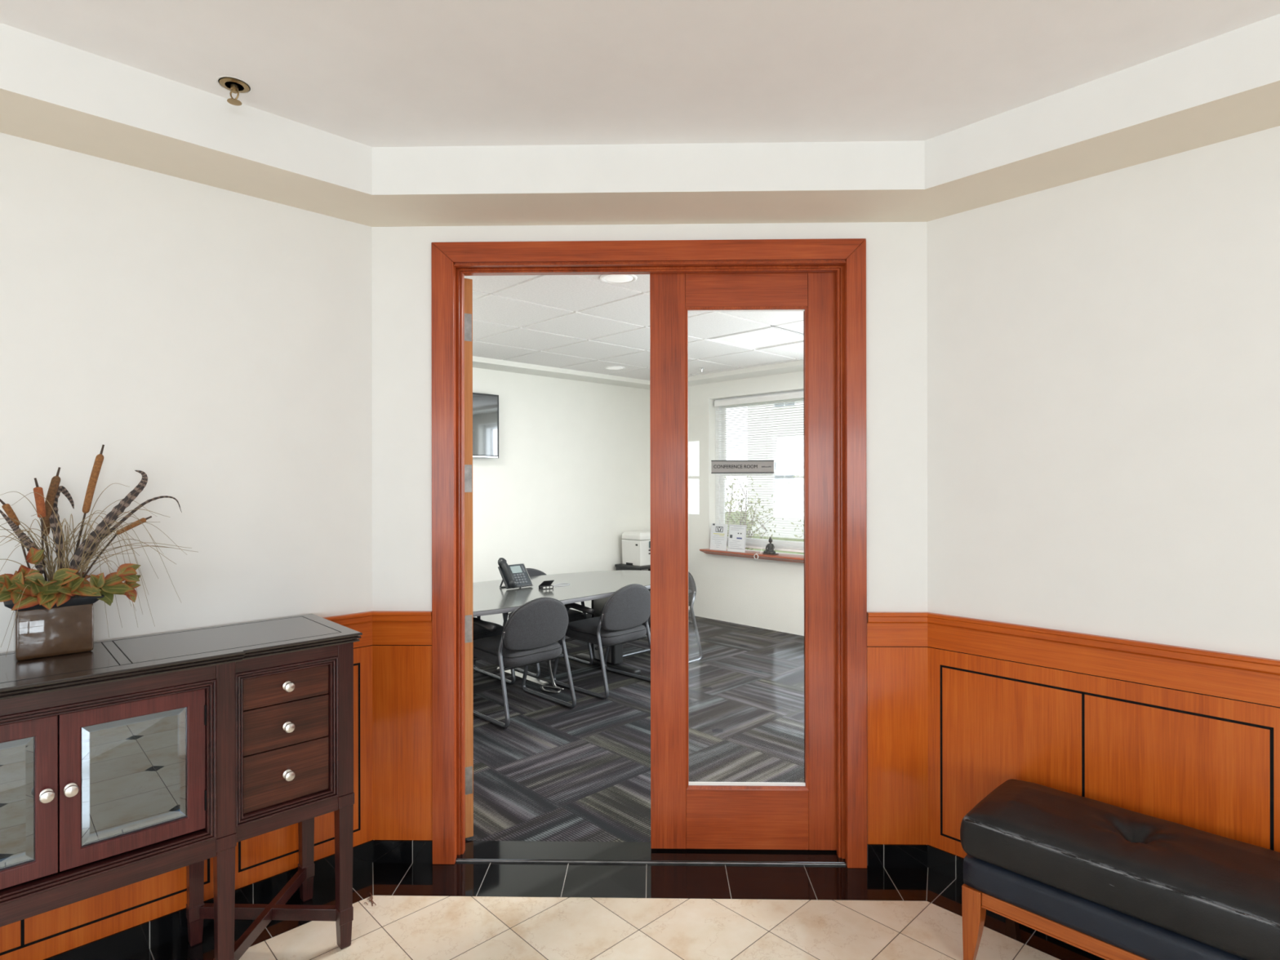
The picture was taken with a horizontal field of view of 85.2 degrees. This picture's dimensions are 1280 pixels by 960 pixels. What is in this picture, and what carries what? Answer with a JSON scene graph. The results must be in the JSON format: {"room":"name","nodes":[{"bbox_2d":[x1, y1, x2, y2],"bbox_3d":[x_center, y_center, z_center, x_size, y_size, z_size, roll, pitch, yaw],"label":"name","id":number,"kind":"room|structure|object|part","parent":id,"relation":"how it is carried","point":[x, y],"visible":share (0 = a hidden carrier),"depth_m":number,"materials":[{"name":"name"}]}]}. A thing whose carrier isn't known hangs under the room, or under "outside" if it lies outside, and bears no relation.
{"room":"office lobby","nodes":[
{"label":"office lobby","id":0,"kind":"room"},
{"bbox_2d":[0,132,372,653],"bbox_3d":[-3.166,0.081,0.685,5.823,2.750,0.130,0,0,-44],"label":"wall","id":1,"kind":"structure","parent":0,"point":[215,343],"depth_m":2.23,"materials":[{"name":"white paint"}]},
{"bbox_2d":[0,611,373,959],"bbox_3d":[-2.310,0.934,1.400,3.600,0.870,0.024,0,0,-44],"label":"wainscoting","id":2,"kind":"structure","parent":1,"relation":"attached to","point":[42,936],"depth_m":2.27,"materials":[{"name":"brown wood"}]},
{"bbox_3d":[-2.311,0.519,1.400,3.600,0.040,0.024,0,0,-44],"label":"chair rail","id":3,"kind":"part","parent":2,"relation":"part of","materials":[{"name":"brown wood"}]},
{"bbox_2d":[43,840,373,959],"bbox_3d":[-2.314,1.412,1.405,3.600,0.084,0.010,0,0,-44],"label":"baseboard","id":4,"kind":"structure","parent":1,"relation":"attached to","point":[120,945],"depth_m":2.20,"materials":[{"name":"black stone"}]},
{"bbox_2d":[121,862,373,959],"bbox_3d":[-3.001,1.455,0.602,5.703,0.001,0.216,0,0,-44],"label":"trim","id":5,"kind":"structure","parent":1,"relation":"attached to","point":[324,892],"depth_m":2.26,"materials":[{"name":"black tile"}]},
{"bbox_2d":[472,367,650,626],"bbox_3d":[-1.410,0.077,6.433,4.679,2.750,0.151,0,0,-44],"label":"wall","id":6,"kind":"structure","parent":0,"point":[571,474],"depth_m":6.90,"materials":[{"name":"paint"}]},
{"bbox_2d":[472,392,498,457],"bbox_3d":[-1.666,-0.491,6.021,0.990,0.578,0.086,0,0,-44],"label":"television","id":7,"kind":"object","parent":6,"relation":"attached to","point":[485,406],"visible":0.28,"depth_m":6.23,"materials":[{"name":"black plastic"}]},
{"bbox_2d":[464,274,803,380],"bbox_3d":[0.064,-1.070,3.958,5.000,0.015,4.884,0,0,-44],"label":"ceiling tiles","id":8,"kind":"structure","parent":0,"point":[588,323],"depth_m":4.79,"materials":[{"name":"white tile"}]},
{"bbox_2d":[604,365,625,369],"bbox_3d":[-0.234,-1.057,6.536,0.196,0.010,0.196,0,0,1],"label":"recessed light","id":9,"kind":"object","parent":8,"relation":"attached to","point":[610,367],"visible":1,"depth_m":6.50,"materials":[{"name":"white paint"}]},
{"bbox_2d":[600,274,637,284],"bbox_3d":[-0.112,-1.057,3.645,0.196,0.010,0.196,0,0,1],"label":"recessed light","id":10,"kind":"object","parent":8,"relation":"attached to","point":[609,278],"visible":0.91,"depth_m":3.63,"materials":[{"name":"white paint"}]},
{"bbox_2d":[706,325,803,349],"bbox_3d":[0.921,-1.069,5.231,0.593,0.010,0.593,0,0,-44],"label":"light panel","id":11,"kind":"object","parent":8,"relation":"attached to","point":[768,336],"visible":0.86,"depth_m":5.22,"materials":[{"name":"white paint"}]},
{"bbox_2d":[465,615,804,842],"bbox_3d":[0.130,1.488,4.796,4.729,0.084,4.641,0,0,-44],"label":"floor","id":12,"kind":"structure","parent":0,"point":[557,772],"depth_m":3.91,"materials":[{"name":"carpet"}]},
{"bbox_2d":[472,613,515,684],"bbox_3d":[-1.262,1.079,4.939,0.558,0.737,0.568,0,0,-44],"label":"chair","id":13,"kind":"object","parent":12,"relation":"on","point":[478,633],"visible":0.09,"depth_m":4.90,"materials":[{"name":"grey metal"}]},
{"bbox_3d":[-1.251,1.069,4.927,0.462,0.109,0.503,0,0,-44],"label":"seat","id":14,"kind":"part","parent":13,"relation":"part of","materials":[{"name":"grey fabric"}]},
{"bbox_2d":[497,666,548,684],"bbox_3d":[-0.875,1.442,5.161,0.052,0.012,0.600,0,0,-44],"label":"cable cover","id":15,"kind":"object","parent":12,"relation":"on","point":[517,673],"visible":0.71,"depth_m":5.07,"materials":[{"name":"silver metal"}]},
{"bbox_2d":[472,596,576,728],"bbox_3d":[-0.785,1.078,4.415,0.568,0.737,0.558,0,0,45],"label":"chair","id":16,"kind":"object","parent":12,"relation":"on","point":[531,635],"visible":0.89,"depth_m":4.23,"materials":[{"name":"grey fabric"}]},
{"bbox_3d":[-0.979,0.898,4.248,0.310,0.113,0.048,0,0,45],"label":"armrest","id":17,"kind":"part","parent":16,"relation":"part of","materials":[{"name":"black plastic"}]},
{"bbox_3d":[-0.956,1.151,4.242,0.568,0.591,0.050,0,0,45],"label":"frame","id":18,"kind":"part","parent":16,"relation":"part of","materials":[{"name":"grey metal"}]},
{"bbox_3d":[-0.797,1.068,4.426,0.503,0.109,0.462,0,0,45],"label":"seat","id":19,"kind":"part","parent":16,"relation":"part of","materials":[{"name":"grey fabric"}]},
{"bbox_3d":[-0.623,0.871,4.255,0.105,0.312,0.484,0,0,45],"label":"backrest","id":20,"kind":"part","parent":16,"relation":"part of","materials":[{"name":"grey fabric"}]},
{"bbox_3d":[-0.614,1.151,4.588,0.568,0.591,0.050,0,0,45],"label":"frame","id":21,"kind":"part","parent":16,"relation":"part of","materials":[{"name":"grey metal"}]},
{"bbox_2d":[502,568,593,677],"bbox_3d":[-0.744,1.078,5.457,0.558,0.737,0.568,0,0,-43],"label":"chair","id":22,"kind":"object","parent":12,"relation":"on","point":[573,615],"visible":0.15,"depth_m":5.43,"materials":[{"name":"grey fabric"}]},
{"bbox_3d":[-0.921,1.151,5.290,0.050,0.591,0.568,0,0,-43],"label":"frame","id":23,"kind":"part","parent":22,"relation":"part of","materials":[{"name":"grey metal"}]},
{"bbox_3d":[-0.901,0.871,5.623,0.484,0.312,0.105,0,0,-43],"label":"backrest","id":24,"kind":"part","parent":22,"relation":"part of","materials":[{"name":"grey fabric"}]},
{"bbox_3d":[-0.733,1.068,5.446,0.462,0.109,0.503,0,0,-43],"label":"seat","id":25,"kind":"part","parent":22,"relation":"part of","materials":[{"name":"grey fabric"}]},
{"bbox_3d":[-0.567,1.151,5.625,0.050,0.591,0.568,0,0,-43],"label":"frame","id":26,"kind":"part","parent":22,"relation":"part of","materials":[{"name":"grey metal"}]},
{"bbox_2d":[472,569,650,675],"bbox_3d":[-0.820,1.104,4.868,2.726,0.685,1.076,0,0,-44],"label":"conference table","id":27,"kind":"object","parent":12,"relation":"on","point":[488,598],"visible":0.34,"depth_m":5.01,"materials":[{"name":"laminate"}]},
{"bbox_2d":[497,557,533,589],"bbox_3d":[-0.878,0.653,4.953,0.222,0.213,0.188,0,0,-44],"label":"desk phone","id":28,"kind":"object","parent":27,"relation":"on","point":[516,575],"visible":1,"depth_m":4.93,"materials":[{"name":"plastic"}]},
{"bbox_2d":[538,580,554,589],"bbox_3d":[-0.656,0.734,4.919,0.107,0.055,0.065,0,0,-32],"label":"hub","id":29,"kind":"object","parent":27,"relation":"on","point":[546,584],"visible":1,"depth_m":4.91,"materials":[{"name":"black plastic"}]},
{"bbox_2d":[540,660,564,693],"bbox_3d":[-0.617,1.122,4.814,0.125,0.651,0.188,0,0,-44],"label":"power cord","id":30,"kind":"object","parent":27,"relation":"hanging from","point":[554,686],"visible":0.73,"depth_m":4.84,"materials":[{"name":"black plastic"}]},
{"bbox_2d":[551,583,650,698],"bbox_3d":[-0.244,1.077,4.955,0.568,0.737,0.558,0,0,43],"label":"chair","id":31,"kind":"object","parent":12,"relation":"on","point":[623,615],"visible":0.86,"depth_m":4.77,"materials":[{"name":"grey fabric"}]},
{"bbox_3d":[-0.434,0.897,4.783,0.310,0.113,0.048,0,0,43],"label":"armrest","id":32,"kind":"part","parent":31,"relation":"part of","materials":[{"name":"black plastic"}]},
{"bbox_3d":[-0.411,1.151,4.777,0.568,0.591,0.050,0,0,43],"label":"frame","id":33,"kind":"part","parent":31,"relation":"part of","materials":[{"name":"grey metal"}]},
{"bbox_3d":[-0.256,1.067,4.966,0.503,0.109,0.462,0,0,43],"label":"seat","id":34,"kind":"part","parent":31,"relation":"part of","materials":[{"name":"grey fabric"}]},
{"bbox_3d":[-0.078,0.870,4.799,0.105,0.312,0.484,0,0,43],"label":"backrest","id":35,"kind":"part","parent":31,"relation":"part of","materials":[{"name":"grey fabric"}]},
{"bbox_3d":[-0.077,1.150,5.133,0.568,0.591,0.050,0,0,43],"label":"frame","id":36,"kind":"part","parent":31,"relation":"part of","materials":[{"name":"grey metal"}]},
{"bbox_2d":[614,563,650,591],"bbox_3d":[0.052,1.165,7.411,0.520,0.562,0.380,0,0,-44],"label":"stand","id":37,"kind":"object","parent":12,"relation":"on","point":[620,566],"visible":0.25,"depth_m":7.23,"materials":[{"name":"black plastic"}]},
{"bbox_3d":[-0.121,1.179,7.245,0.028,0.535,0.360,0,0,-44],"label":"panel","id":38,"kind":"part","parent":37,"relation":"part of","materials":[{"name":"black plastic"}]},
{"bbox_2d":[622,529,650,566],"bbox_3d":[0.051,0.711,7.417,0.392,0.345,0.312,0,0,-44],"label":"copier","id":39,"kind":"object","parent":37,"relation":"on","point":[636,544],"visible":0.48,"depth_m":7.26,"materials":[{"name":"plastic"}]},
{"bbox_3d":[0.044,0.578,7.425,0.391,0.079,0.290,0,0,-44],"label":"lid","id":40,"kind":"part","parent":39,"relation":"part of","materials":[{"name":"plastic"}]},
{"bbox_2d":[622,571,702,664],"bbox_3d":[0.120,1.077,5.583,0.568,0.737,0.558,0,0,-44],"label":"chair","id":41,"kind":"object","parent":12,"relation":"on","point":[691,584],"visible":0.18,"depth_m":5.56,"materials":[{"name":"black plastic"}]},
{"bbox_3d":[-0.049,1.150,5.759,0.568,0.591,0.050,0,0,-44],"label":"frame","id":42,"kind":"part","parent":41,"relation":"part of","materials":[{"name":"grey metal"}]},
{"bbox_3d":[0.108,1.067,5.572,0.503,0.109,0.462,0,0,-44],"label":"seat","id":43,"kind":"part","parent":41,"relation":"part of","materials":[{"name":"grey fabric"}]},
{"bbox_3d":[0.284,0.869,5.741,0.105,0.312,0.484,0,0,-44],"label":"backrest","id":44,"kind":"part","parent":41,"relation":"part of","materials":[{"name":"grey fabric"}]},
{"bbox_3d":[0.289,1.149,5.407,0.568,0.591,0.050,0,0,-44],"label":"frame","id":45,"kind":"part","parent":41,"relation":"part of","materials":[{"name":"grey metal"}]},
{"bbox_2d":[472,355,803,389],"bbox_3d":[0.104,-1.134,4.797,4.359,0.232,4.311,0,0,-44],"label":"crown molding","id":46,"kind":"structure","parent":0,"point":[502,365],"depth_m":6.65,"materials":[{"name":"paint"}]},
{"bbox_2d":[0,0,1279,146],"bbox_3d":[-0.147,-1.161,-1.302,6.600,0.060,6.335,0,0,-44],"label":"ceiling","id":47,"kind":"structure","parent":0,"point":[370,73],"depth_m":1.84,"materials":[{"name":"paint"}]},
{"bbox_2d":[215,75,253,106],"bbox_3d":[-1.158,-1.105,1.989,0.092,0.050,0.092,0,0,1],"label":"sprinkler","id":48,"kind":"object","parent":47,"relation":"attached to","point":[233,88],"visible":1,"depth_m":1.98,"materials":[{"name":"gold metal"}]},
{"bbox_3d":[-1.158,-1.106,1.989,0.020,0.043,0.020,0,0,-44],"label":"frame","id":49,"kind":"part","parent":48,"relation":"part of","materials":[{"name":"gold metal"}]},
{"bbox_2d":[0,13,1279,226],"bbox_3d":[-0.146,-1.109,-1.302,7.228,0.280,6.963,0,0,-44],"label":"cornice","id":50,"kind":"structure","parent":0,"point":[1225,86],"depth_m":2.23,"materials":[{"name":"paint"}]},
{"bbox_2d":[371,222,927,612],"bbox_3d":[0.030,0.075,2.699,2.280,2.750,0.130,0,0,1],"label":"wall","id":51,"kind":"structure","parent":0,"point":[896,252],"depth_m":2.63,"materials":[{"name":"white paint"}]},
{"bbox_2d":[372,610,432,839],"bbox_3d":[-0.904,0.931,2.641,0.233,0.870,0.024,0,0,1],"label":"wainscot","id":52,"kind":"structure","parent":51,"relation":"attached to","point":[402,771],"depth_m":2.65,"materials":[{"name":"brown wood"}]},
{"bbox_3d":[-0.904,0.517,2.641,0.233,0.040,0.024,0,0,1],"label":"chair rail","id":53,"kind":"part","parent":52,"relation":"part of","materials":[{"name":"brown wood"}]},
{"bbox_2d":[431,238,866,868],"bbox_3d":[0.031,0.274,2.692,1.633,2.352,0.156,0,0,1],"label":"door frame","id":54,"kind":"structure","parent":51,"relation":"in","point":[451,262],"depth_m":2.63,"materials":[{"name":"brown wood"}]},
{"bbox_2d":[464,278,473,838],"bbox_3d":[-0.881,0.310,3.105,0.050,2.242,0.752,0,0,-31],"label":"door","id":55,"kind":"structure","parent":54,"relation":"attached to","point":[468,642],"depth_m":2.79,"materials":[{"name":"brown wood"}]},
{"bbox_2d":[649,271,836,849],"bbox_3d":[0.408,0.308,2.720,0.735,2.242,0.044,0,0,1],"label":"door","id":56,"kind":"structure","parent":54,"relation":"attached to","point":[685,814],"depth_m":2.70,"materials":[{"name":"brown wood"}]},
{"bbox_2d":[711,460,773,473],"bbox_3d":[0.400,-0.054,2.713,0.244,0.051,0.008,0,0,1],"label":"room sign","id":57,"kind":"object","parent":56,"relation":"attached to","point":[717,466],"visible":1,"depth_m":2.71,"materials":[{"name":"black plastic"}]},
{"bbox_3d":[0.413,-0.744,2.720,0.473,0.138,0.043,0,0,1],"label":"rail","id":58,"kind":"part","parent":56,"relation":"part of","materials":[{"name":"brown wood"}]},
{"bbox_3d":[0.417,1.314,2.720,0.473,0.231,0.043,0,0,1],"label":"rail","id":59,"kind":"part","parent":56,"relation":"part of","materials":[{"name":"brown wood"}]},
{"bbox_2d":[373,840,927,867],"bbox_3d":[0.031,1.408,2.629,2.084,0.084,0.010,0,0,1],"label":"baseboard","id":60,"kind":"structure","parent":51,"relation":"attached to","point":[887,855],"depth_m":2.61,"materials":[{"name":"black stone"}]},
{"bbox_2d":[455,859,846,866],"bbox_3d":[0.038,1.446,2.635,1.478,0.008,0.007,0,0,1],"label":"trim","id":61,"kind":"structure","parent":51,"relation":"attached to","point":[456,860],"depth_m":2.63,"materials":[{"name":"metal"}]},
{"bbox_2d":[456,840,846,863],"bbox_3d":[0.038,1.444,2.706,1.538,0.011,0.136,0,0,1],"label":"trim","id":62,"kind":"structure","parent":51,"relation":"attached to","point":[474,850],"depth_m":2.68,"materials":[{"name":"black stone"}]},
{"bbox_2d":[866,612,928,844],"bbox_3d":[0.966,0.928,2.603,0.228,0.870,0.024,0,0,1],"label":"wainscot","id":63,"kind":"structure","parent":51,"relation":"attached to","point":[897,713],"depth_m":2.61,"materials":[{"name":"brown wood"}]},
{"bbox_3d":[0.965,0.513,2.603,0.228,0.040,0.024,0,0,1],"label":"chair rail","id":64,"kind":"part","parent":63,"relation":"part of","materials":[{"name":"brown wood"}]},
{"bbox_2d":[239,895,1060,959],"bbox_3d":[-0.142,1.490,-1.302,7.188,0.080,6.923,0,0,-44],"label":"floor","id":65,"kind":"structure","parent":0,"point":[398,927],"depth_m":2.24,"materials":[{"name":"beige tile"}]},
{"bbox_2d":[0,613,362,959],"bbox_3d":[-1.536,0.963,1.820,1.457,0.977,0.446,0,0,-44],"label":"sideboard","id":66,"kind":"object","parent":65,"relation":"on","point":[124,762],"visible":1,"depth_m":1.89,"materials":[{"name":"brown wood"}]},
{"bbox_3d":[-1.522,0.757,1.581,0.226,0.300,0.005,0,0,-44],"label":"bevelled glass","id":67,"kind":"part","parent":66,"relation":"part of","materials":[{"name":"clear glass"}]},
{"bbox_3d":[-1.523,0.757,1.583,0.306,0.380,0.020,0,0,-44],"label":"cabinet door","id":68,"kind":"part","parent":66,"relation":"part of","materials":[{"name":"brown wood"}]},
{"bbox_3d":[-1.411,0.750,1.657,0.028,0.028,0.028,0,0,-44],"label":"knob","id":69,"kind":"part","parent":66,"relation":"part of","materials":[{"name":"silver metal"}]},
{"bbox_3d":[-1.379,0.750,1.688,0.028,0.028,0.028,0,0,-44],"label":"knob","id":70,"kind":"part","parent":66,"relation":"part of","materials":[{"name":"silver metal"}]},
{"bbox_2d":[0,444,195,660],"bbox_3d":[-1.555,0.185,1.955,0.539,0.578,0.213,0,0,-44],"label":"dried arrangement","id":71,"kind":"object","parent":66,"relation":"on","point":[53,617],"visible":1,"depth_m":1.91,"materials":[{"name":"brown plant"}]},
{"bbox_3d":[-1.665,0.222,1.898,0.053,0.204,0.005,0,0,-44],"label":"stem","id":72,"kind":"part","parent":71,"relation":"part of","materials":[{"name":"brown plant"}]},
{"bbox_3d":[-1.625,0.210,1.900,0.008,0.226,0.026,0,0,0],"label":"stem","id":73,"kind":"part","parent":71,"relation":"part of","materials":[{"name":"brown plant"}]},
{"bbox_3d":[-1.628,0.235,1.927,0.030,0.177,0.005,0,0,-44],"label":"stem","id":74,"kind":"part","parent":71,"relation":"part of","materials":[{"name":"brown plant"}]},
{"bbox_3d":[-1.623,0.407,1.928,0.163,0.134,0.132,0,0,-44],"label":"planter","id":75,"kind":"part","parent":71,"relation":"part of","materials":[{"name":"brown ceramic"}]},
{"bbox_3d":[-1.584,0.205,1.961,0.041,0.237,0.005,0,0,-41],"label":"stem","id":76,"kind":"part","parent":71,"relation":"part of","materials":[{"name":"brown plant"}]},
{"bbox_3d":[-1.545,0.227,1.982,0.097,0.154,0.005,0,0,-41],"label":"stem","id":77,"kind":"part","parent":71,"relation":"part of","materials":[{"name":"brown plant"}]},
{"bbox_3d":[-1.404,0.522,1.681,0.662,0.040,0.020,0,0,-44],"label":"frieze rail","id":78,"kind":"part","parent":66,"relation":"part of","materials":[{"name":"brown wood"}]},
{"bbox_3d":[-1.402,0.759,1.680,0.662,0.434,0.028,0,0,-44],"label":"reeded moulding","id":79,"kind":"part","parent":66,"relation":"part of","materials":[{"name":"brown wood"}]},
{"bbox_3d":[-1.300,0.756,1.797,0.306,0.380,0.020,0,0,-44],"label":"cabinet door","id":80,"kind":"part","parent":66,"relation":"part of","materials":[{"name":"brown wood"}]},
{"bbox_3d":[-1.299,0.756,1.795,0.226,0.300,0.004,0,0,-44],"label":"bevelled glass","id":81,"kind":"part","parent":66,"relation":"part of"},
{"bbox_3d":[-1.397,1.216,2.187,0.048,0.470,0.048,0,0,-44],"label":"leg","id":82,"kind":"part","parent":66,"relation":"part of","materials":[{"name":"brown wood"}]},
{"bbox_3d":[-1.156,1.216,1.937,0.050,0.470,0.050,0,0,-44],"label":"leg","id":83,"kind":"part","parent":66,"relation":"part of","materials":[{"name":"brown wood"}]},
{"bbox_3d":[-1.150,0.864,2.167,0.236,0.160,0.324,0,0,-44],"label":"drawer","id":84,"kind":"part","parent":66,"relation":"part of","materials":[{"name":"brown wood"}]},
{"bbox_3d":[-1.150,0.718,2.167,0.236,0.126,0.324,0,0,-44],"label":"drawer","id":85,"kind":"part","parent":66,"relation":"part of","materials":[{"name":"brown wood"}]},
{"bbox_3d":[-1.150,0.607,2.167,0.236,0.088,0.324,0,0,-44],"label":"drawer","id":86,"kind":"part","parent":66,"relation":"part of","materials":[{"name":"brown wood"}]},
{"bbox_3d":[-1.036,0.520,2.049,0.283,0.037,0.020,0,0,-44],"label":"frieze rail","id":87,"kind":"part","parent":66,"relation":"part of","materials":[{"name":"brown wood"}]},
{"bbox_3d":[-1.034,0.753,2.047,0.283,0.429,0.028,0,0,-44],"label":"reeded moulding","id":88,"kind":"part","parent":66,"relation":"part of","materials":[{"name":"brown wood"}]},
{"bbox_3d":[-1.029,0.723,2.041,0.028,0.028,0.028,0,0,-44],"label":"knob","id":89,"kind":"part","parent":66,"relation":"part of","materials":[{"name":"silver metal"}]},
{"bbox_3d":[-1.029,0.604,2.041,0.028,0.028,0.028,0,0,-44],"label":"knob","id":90,"kind":"part","parent":66,"relation":"part of","materials":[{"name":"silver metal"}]},
{"bbox_3d":[-1.028,0.864,2.041,0.028,0.028,0.028,0,0,-44],"label":"knob","id":91,"kind":"part","parent":66,"relation":"part of","materials":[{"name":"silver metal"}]},
{"bbox_3d":[-1.158,1.212,2.417,0.048,0.477,0.048,0,0,-44],"label":"leg","id":92,"kind":"part","parent":66,"relation":"part of","materials":[{"name":"brown wood"}]},
{"bbox_3d":[-0.924,1.212,2.172,0.048,0.477,0.048,0,0,-44],"label":"leg","id":93,"kind":"part","parent":66,"relation":"part of","materials":[{"name":"brown wood"}]},
{"bbox_2d":[364,892,376,906],"bbox_3d":[-0.938,1.449,2.407,0.032,0.005,0.083,0,0,-33],"label":"scrap","id":94,"kind":"object","parent":65,"relation":"on","point":[371,900],"visible":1,"depth_m":2.40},
{"bbox_2d":[960,778,1279,959],"bbox_3d":[1.535,1.206,1.773,0.398,0.481,1.268,0,0,-44],"label":"upholstered bench","id":95,"kind":"object","parent":65,"relation":"on","point":[1105,881],"visible":1,"depth_m":1.86,"materials":[{"name":"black leather"}]},
{"bbox_3d":[1.003,1.331,2.088,0.054,0.233,0.054,0,0,-44],"label":"leg","id":96,"kind":"part","parent":95,"relation":"part of","materials":[{"name":"brown wood"}]},
{"bbox_3d":[1.537,1.169,1.775,0.393,0.088,1.248,0,0,-44],"label":"seat","id":97,"kind":"part","parent":95,"relation":"part of","materials":[{"name":"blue leather"}]},
{"bbox_2d":[373,862,927,901],"bbox_3d":[0.029,1.449,2.526,2.100,0.001,0.216,0,0,1],"label":"floor tile border","id":98,"kind":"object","parent":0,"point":[460,878],"depth_m":2.52,"materials":[{"name":"black stone"}]},
{"bbox_2d":[688,370,804,635],"bbox_3d":[1.740,0.072,6.386,0.201,2.750,4.581,0,0,-44],"label":"wall","id":99,"kind":"structure","parent":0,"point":[763,593],"depth_m":7.12,"materials":[{"name":"paint"}]},
{"bbox_2d":[699,390,804,563],"bbox_3d":[1.223,-0.049,6.825,0.287,1.617,1.450,0,0,-44],"label":"window","id":100,"kind":"structure","parent":99,"relation":"attached to","point":[791,557],"depth_m":7.06,"materials":[{"name":"white plastic"}]},
{"bbox_2d":[710,523,728,551],"bbox_3d":[0.814,0.579,7.134,0.051,0.276,0.215,0,0,-44],"label":"printed notice","id":101,"kind":"object","parent":100,"relation":"on","point":[718,538],"visible":1,"depth_m":7.12,"materials":[{"name":"paper"}]},
{"bbox_2d":[727,524,746,552],"bbox_3d":[0.976,0.579,6.965,0.051,0.276,0.220,0,0,-44],"label":"printed notice","id":102,"kind":"object","parent":100,"relation":"on","point":[737,533],"visible":1,"depth_m":6.96,"materials":[{"name":"paper"}]},
{"bbox_3d":[1.223,0.736,6.824,0.282,0.048,1.450,0,0,-44],"label":"sill","id":103,"kind":"part","parent":100,"relation":"part of","materials":[{"name":"brown wood"}]},
{"bbox_3d":[1.293,0.268,6.902,0.024,0.730,1.265,0,0,-44],"label":"sash","id":104,"kind":"part","parent":100,"relation":"part of","materials":[{"name":"white plastic"}]},
{"bbox_3d":[1.309,-0.432,6.918,0.024,0.750,1.265,0,0,-44],"label":"sash","id":105,"kind":"part","parent":100,"relation":"part of","materials":[{"name":"white plastic"}]},
{"bbox_2d":[762,537,778,555],"bbox_3d":[1.259,0.627,6.740,0.084,0.168,0.150,0,0,-44],"label":"figurine","id":106,"kind":"object","parent":100,"relation":"on","point":[770,547],"visible":1,"depth_m":6.72,"materials":[{"name":"brown metal"}]},
{"bbox_2d":[714,391,804,559],"bbox_3d":[1.193,-0.040,6.797,0.226,1.595,1.310,0,0,-44],"label":"window blind","id":107,"kind":"object","parent":99,"relation":"attached to","point":[797,395],"visible":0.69,"depth_m":6.86,"materials":[{"name":"white paint"}]},
{"bbox_3d":[1.256,0.667,6.856,0.028,0.018,1.302,0,0,-44],"label":"rail","id":108,"kind":"part","parent":107,"relation":"part of","materials":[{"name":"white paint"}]},
{"bbox_2d":[927,125,1279,660],"bbox_3d":[3.050,0.070,0.654,0.130,2.750,5.557,0,0,-44],"label":"wall","id":109,"kind":"structure","parent":0,"point":[1104,349],"depth_m":2.18,"materials":[{"name":"white paint"}]},
{"bbox_2d":[926,844,964,882],"bbox_3d":[2.324,1.404,1.311,0.010,0.084,3.600,0,0,-44],"label":"baseboard","id":110,"kind":"structure","parent":109,"relation":"attached to","point":[948,864],"depth_m":2.56,"materials":[{"name":"black stone"}]},
{"bbox_2d":[926,867,1105,959],"bbox_3d":[2.887,1.444,0.578,0.216,0.001,5.437,0,0,-44],"label":"trim","id":111,"kind":"structure","parent":109,"relation":"attached to","point":[944,891],"depth_m":2.27,"materials":[{"name":"black tile"}]},
{"bbox_2d":[927,612,1279,857],"bbox_3d":[2.318,0.926,1.306,0.024,0.870,3.600,0,0,-44],"label":"wainscoting","id":112,"kind":"structure","parent":109,"relation":"attached to","point":[1187,736],"depth_m":2.20,"materials":[{"name":"brown wood"}]},
{"bbox_3d":[2.318,0.511,1.307,0.024,0.040,3.600,0,0,-44],"label":"chair rail","id":113,"kind":"part","parent":112,"relation":"part of","materials":[{"name":"brown wood"}]},
{"label":"outside","id":114,"kind":"structure","parent":0,"visible":0},
{"bbox_2d":[724,511,804,554],"bbox_3d":[12.373,1.853,20.201,34.171,0.050,40.000,0,0,-44],"label":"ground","id":115,"kind":"structure","parent":114,"point":[739,513],"depth_m":22.24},
{"bbox_2d":[724,475,784,550],"bbox_3d":[1.108,0.734,9.245,1.615,2.247,1.134,0,0,-19],"label":"shrub","id":116,"kind":"object","parent":115,"relation":"on","point":[730,508],"visible":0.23,"depth_m":9.33,"materials":[{"name":"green plant"}]},
{"bbox_2d":[747,400,804,538],"bbox_3d":[14.114,-3.675,17.029,6.040,11.000,24.000,0,0,-44],"label":"building","id":117,"kind":"structure","parent":115,"relation":"on","point":[764,493],"depth_m":22.70,"materials":[{"name":"white plastic"}]},
{"bbox_3d":[4.670,-3.108,22.517,0.020,1.380,0.760,0,0,-44],"label":"pane","id":118,"kind":"part","parent":117,"relation":"part of","materials":[{"name":"clear glass"}]},
{"bbox_3d":[4.676,0.092,22.517,0.020,1.380,0.760,0,0,-44],"label":"pane","id":119,"kind":"part","parent":117,"relation":"part of","materials":[{"name":"glass"}]},
{"bbox_2d":[782,482,804,542],"bbox_3d":[2.432,0.912,8.086,1.757,1.889,1.314,0,0,24],"label":"shrub","id":120,"kind":"object","parent":115,"relation":"on","point":[795,535],"visible":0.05,"depth_m":8.69,"materials":[{"name":"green plant"}]},
{"bbox_2d":[786,466,804,540],"bbox_3d":[3.214,0.608,10.404,2.081,2.499,1.612,0,0,19],"label":"shrub","id":121,"kind":"object","parent":115,"relation":"on","point":[801,467],"visible":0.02,"depth_m":10.81,"materials":[{"name":"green plant"}]}
]}

